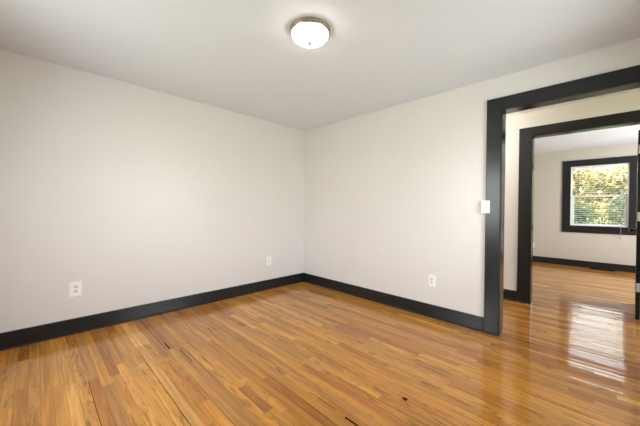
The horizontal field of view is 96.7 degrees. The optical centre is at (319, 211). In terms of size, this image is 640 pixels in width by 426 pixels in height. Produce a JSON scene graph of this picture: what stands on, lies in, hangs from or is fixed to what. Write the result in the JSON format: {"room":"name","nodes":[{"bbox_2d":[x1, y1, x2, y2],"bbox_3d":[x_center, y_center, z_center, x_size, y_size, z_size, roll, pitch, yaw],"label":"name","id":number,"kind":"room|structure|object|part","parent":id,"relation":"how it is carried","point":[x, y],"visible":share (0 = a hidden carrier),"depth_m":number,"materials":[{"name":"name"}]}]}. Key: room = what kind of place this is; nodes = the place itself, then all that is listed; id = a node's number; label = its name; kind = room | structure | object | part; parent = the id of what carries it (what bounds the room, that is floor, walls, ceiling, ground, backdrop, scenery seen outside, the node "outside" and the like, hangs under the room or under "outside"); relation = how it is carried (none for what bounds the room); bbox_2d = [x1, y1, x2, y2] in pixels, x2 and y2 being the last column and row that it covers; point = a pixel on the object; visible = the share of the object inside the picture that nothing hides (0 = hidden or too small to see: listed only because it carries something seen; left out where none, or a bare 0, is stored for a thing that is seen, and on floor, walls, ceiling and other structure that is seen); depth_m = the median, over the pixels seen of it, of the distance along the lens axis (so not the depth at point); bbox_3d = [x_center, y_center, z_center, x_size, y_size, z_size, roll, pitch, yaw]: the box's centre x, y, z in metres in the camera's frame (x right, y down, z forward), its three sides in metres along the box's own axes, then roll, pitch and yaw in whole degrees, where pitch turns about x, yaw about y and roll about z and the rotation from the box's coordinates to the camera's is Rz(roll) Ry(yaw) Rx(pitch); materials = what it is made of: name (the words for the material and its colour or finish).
{"room":"empty bedroom","nodes":[
{"label":"empty bedroom","id":0,"kind":"room"},
{"bbox_2d":[0,49,304,351],"bbox_3d":[-1.737,-0.059,3.249,4.310,2.500,0.130,0,1,-45],"label":"wall","id":1,"kind":"structure","parent":0,"point":[137,195],"depth_m":2.91,"materials":[{"name":"paint"}]},
{"bbox_2d":[69,281,81,296],"bbox_3d":[-2.264,0.722,2.640,0.092,0.136,0.008,0,1,-45],"label":"wall outlet","id":2,"kind":"object","parent":1,"relation":"attached to","point":[75,288],"visible":1,"depth_m":2.64,"materials":[{"name":"white plastic"}]},
{"bbox_2d":[0,273,302,350],"bbox_3d":[-1.692,1.064,3.199,4.050,0.137,0.032,0,1,-45],"label":"baseboard","id":3,"kind":"structure","parent":1,"relation":"attached to","point":[35,334],"depth_m":2.91,"materials":[{"name":"grey paint"}]},
{"bbox_2d":[266,256,270,264],"bbox_3d":[-0.745,0.725,4.156,0.082,0.128,0.008,0,1,-45],"label":"wall plate","id":4,"kind":"object","parent":1,"relation":"attached to","point":[268,262],"visible":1,"depth_m":4.15,"materials":[{"name":"white plastic"}]},
{"bbox_2d":[0,262,639,425],"bbox_3d":[2.087,1.203,3.182,9.576,0.061,5.600,0,1,-45],"label":"floor","id":5,"kind":"structure","parent":0,"point":[301,353],"depth_m":2.14,"materials":[{"name":"brown wood"}]},
{"bbox_2d":[0,0,639,130],"bbox_3d":[0.661,-1.343,1.714,5.526,0.140,5.660,0,1,-45],"label":"ceiling","id":6,"kind":"structure","parent":0,"point":[239,56],"depth_m":2.20,"materials":[{"name":"paint"}]},
{"bbox_2d":[290,16,329,47],"bbox_3d":[-0.071,-1.225,2.014,0.286,0.114,0.286,0,1,-45],"label":"ceiling light","id":7,"kind":"object","parent":6,"relation":"attached to","point":[308,31],"visible":1,"depth_m":1.94,"materials":[{"name":"white glass"}]},
{"bbox_2d":[303,38,639,327],"bbox_3d":[1.300,-0.025,3.166,0.130,2.500,4.280,0,1,-45],"label":"wall","id":8,"kind":"structure","parent":0,"point":[393,196],"depth_m":3.28,"materials":[{"name":"paint"}]},
{"bbox_2d":[303,273,498,336],"bbox_3d":[0.703,1.087,3.644,0.032,0.137,2.754,0,1,-45],"label":"baseboard","id":9,"kind":"structure","parent":8,"relation":"attached to","point":[470,321],"depth_m":3.34,"materials":[{"name":"grey paint"}]},
{"bbox_2d":[428,275,434,286],"bbox_3d":[1.231,0.767,3.133,0.008,0.124,0.078,0,1,-45],"label":"wall outlet","id":10,"kind":"object","parent":8,"relation":"attached to","point":[431,278],"visible":1,"depth_m":3.13,"materials":[{"name":"white plastic"}]},
{"bbox_2d":[481,201,489,212],"bbox_3d":[1.595,-0.041,2.748,0.034,0.122,0.074,0,0,-23],"label":"light switch","id":11,"kind":"object","parent":8,"relation":"attached to","point":[485,205],"visible":1,"depth_m":2.74,"materials":[{"name":"white plastic"}]},
{"bbox_2d":[484,65,639,334],"bbox_3d":[2.079,0.060,2.385,0.170,2.237,1.201,0,1,-45],"label":"door frame","id":12,"kind":"structure","parent":8,"relation":"attached to","point":[628,78],"depth_m":2.68,"materials":[{"name":"grey paint"}]},
{"bbox_3d":[2.038,-1.000,2.325,0.020,0.117,1.201,0,1,-45],"label":"head casing","id":13,"kind":"part","parent":12,"relation":"part of","materials":[{"name":"grey paint"}]},
{"bbox_3d":[2.144,-0.999,2.430,0.020,0.117,1.201,0,1,-45],"label":"head casing","id":14,"kind":"part","parent":12,"relation":"part of","materials":[{"name":"grey paint"}]},
{"bbox_2d":[503,91,639,305],"bbox_3d":[3.107,-0.051,3.260,0.130,2.590,4.100,0,1,-45],"label":"wall","id":15,"kind":"structure","parent":0,"point":[626,102],"depth_m":3.71,"materials":[{"name":"paint"}]},
{"bbox_2d":[503,289,529,304],"bbox_3d":[2.121,1.099,4.128,0.032,0.137,1.506,0,1,-45],"label":"baseboard","id":16,"kind":"structure","parent":15,"relation":"attached to","point":[511,295],"depth_m":3.73,"materials":[{"name":"grey paint"}]},
{"bbox_3d":[2.114,1.159,4.123,0.015,0.016,1.506,0,1,-45],"label":"shoe moulding","id":17,"kind":"part","parent":16,"relation":"part of","materials":[{"name":"grey paint"}]},
{"bbox_2d":[517,110,639,303],"bbox_3d":[3.053,0.065,3.300,0.150,2.237,1.239,0,1,-45],"label":"door frame","id":18,"kind":"structure","parent":15,"relation":"attached to","point":[527,136],"depth_m":3.61,"materials":[{"name":"grey paint"}]},
{"bbox_3d":[3.018,-0.995,3.247,0.020,0.117,1.239,0,1,-45],"label":"head casing","id":19,"kind":"part","parent":18,"relation":"part of","materials":[{"name":"grey paint"}]},
{"bbox_2d":[628,130,639,319],"bbox_3d":[3.743,0.150,3.344,0.812,2.058,0.167,0,1,-42],"label":"door","id":20,"kind":"structure","parent":15,"relation":"in","point":[637,229],"depth_m":3.08,"materials":[{"name":"grey paint"}]},
{"bbox_2d":[533,143,637,272],"bbox_3d":[5.984,-0.036,5.814,0.150,2.590,3.910,0,1,-45],"label":"wall","id":21,"kind":"structure","parent":0,"point":[549,240],"depth_m":6.33,"materials":[{"name":"paint"}]},
{"bbox_2d":[533,256,634,272],"bbox_3d":[5.907,1.130,5.758,0.032,0.137,3.650,0,1,-45],"label":"baseboard","id":22,"kind":"structure","parent":21,"relation":"attached to","point":[569,262],"depth_m":6.03,"materials":[{"name":"grey paint"}]},
{"bbox_2d":[562,155,636,234],"bbox_3d":[5.825,-0.314,5.959,0.168,1.555,1.146,0,1,-45],"label":"window","id":23,"kind":"structure","parent":21,"relation":"in","point":[567,179],"depth_m":5.88,"materials":[{"name":"grey paint"}]},
{"bbox_3d":[5.765,0.389,5.911,0.020,0.150,0.866,0,1,-45],"label":"sill casing","id":24,"kind":"part","parent":23,"relation":"part of","materials":[{"name":"grey paint"}]},
{"bbox_3d":[5.839,-0.015,5.978,0.032,0.638,0.846,0,1,-45],"label":"sash","id":25,"kind":"part","parent":23,"relation":"part of","materials":[{"name":"white plastic"}]},
{"bbox_3d":[5.831,-0.321,5.965,0.150,1.270,0.866,0,1,-45],"label":"frame","id":26,"kind":"part","parent":23,"relation":"part of","materials":[{"name":"white plastic"}]},
{"bbox_2d":[572,164,628,238],"bbox_3d":[5.788,-0.194,5.924,0.101,1.500,0.838,0,1,-45],"label":"window blind","id":27,"kind":"object","parent":23,"relation":"attached to","point":[621,165],"visible":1,"depth_m":5.89,"materials":[{"name":"plastic"}]},
{"bbox_3d":[5.798,0.294,5.943,0.052,0.016,0.818,0,1,-45],"label":"rail","id":28,"kind":"part","parent":27,"relation":"part of","materials":[{"name":"white plastic"}]},
{"bbox_3d":[5.812,-0.927,5.935,0.056,0.033,0.838,0,1,-45],"label":"head rail","id":29,"kind":"part","parent":27,"relation":"part of","materials":[{"name":"white plastic"}]},
{"bbox_3d":[5.870,-0.622,5.998,0.030,0.648,0.846,0,1,-45],"label":"sash","id":30,"kind":"part","parent":23,"relation":"part of","materials":[{"name":"clear glass"}]},
{"bbox_3d":[5.780,-1.024,5.902,0.020,0.135,0.866,0,1,-45],"label":"head casing","id":31,"kind":"part","parent":23,"relation":"part of","materials":[{"name":"grey paint"}]},
{"bbox_3d":[6.128,-0.307,5.551,0.020,1.555,0.140,0,1,-45],"label":"casing","id":32,"kind":"part","parent":23,"relation":"part of","materials":[{"name":"grey paint"}]},
{"bbox_2d":[535,124,639,153],"bbox_3d":[4.644,-1.407,4.452,3.980,0.140,3.910,0,1,-45],"label":"ceiling","id":33,"kind":"structure","parent":0,"point":[626,134],"depth_m":5.35,"materials":[{"name":"paint"}]},
{"label":"outside","id":34,"kind":"structure","parent":0,"visible":0},
{"bbox_3d":[6.798,1.844,11.712,140.000,0.150,120.000,0,1,-45],"label":"ground","id":35,"kind":"structure","parent":34,"visible":0},
{"bbox_2d":[574,199,600,223],"bbox_3d":[9.501,0.667,10.781,1.650,2.322,1.558,0,0,-27],"label":"shrub","id":36,"kind":"object","parent":35,"relation":"on","point":[584,219],"visible":0.14,"depth_m":10.28,"materials":[{"name":"green plant"}]},
{"bbox_2d":[572,169,603,221],"bbox_3d":[13.626,-0.566,15.112,2.203,4.777,2.147,0,0,-19],"label":"autumn tree","id":37,"kind":"object","parent":35,"relation":"on","point":[576,191],"visible":0.18,"depth_m":14.66,"materials":[{"name":"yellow plant"}]},
{"bbox_2d":[588,201,607,223],"bbox_3d":[16.445,0.344,16.504,1.898,3.011,1.847,0,1,-45],"label":"shrub","id":38,"kind":"object","parent":35,"relation":"on","point":[591,201],"visible":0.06,"depth_m":16.47,"materials":[{"name":"green plant"}]},
{"bbox_2d":[578,166,627,224],"bbox_3d":[12.293,-0.212,11.887,2.025,4.084,2.164,1,0,13],"label":"autumn tree","id":39,"kind":"object","parent":35,"relation":"on","point":[596,185],"visible":0.45,"depth_m":11.80,"materials":[{"name":"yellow plant"}]},
{"bbox_2d":[604,192,626,224],"bbox_3d":[10.737,0.557,9.627,1.604,2.567,1.628,0,1,-45],"label":"shrub","id":40,"kind":"object","parent":35,"relation":"on","point":[619,213],"visible":0.16,"depth_m":9.92,"materials":[{"name":"green plant"}]}
]}

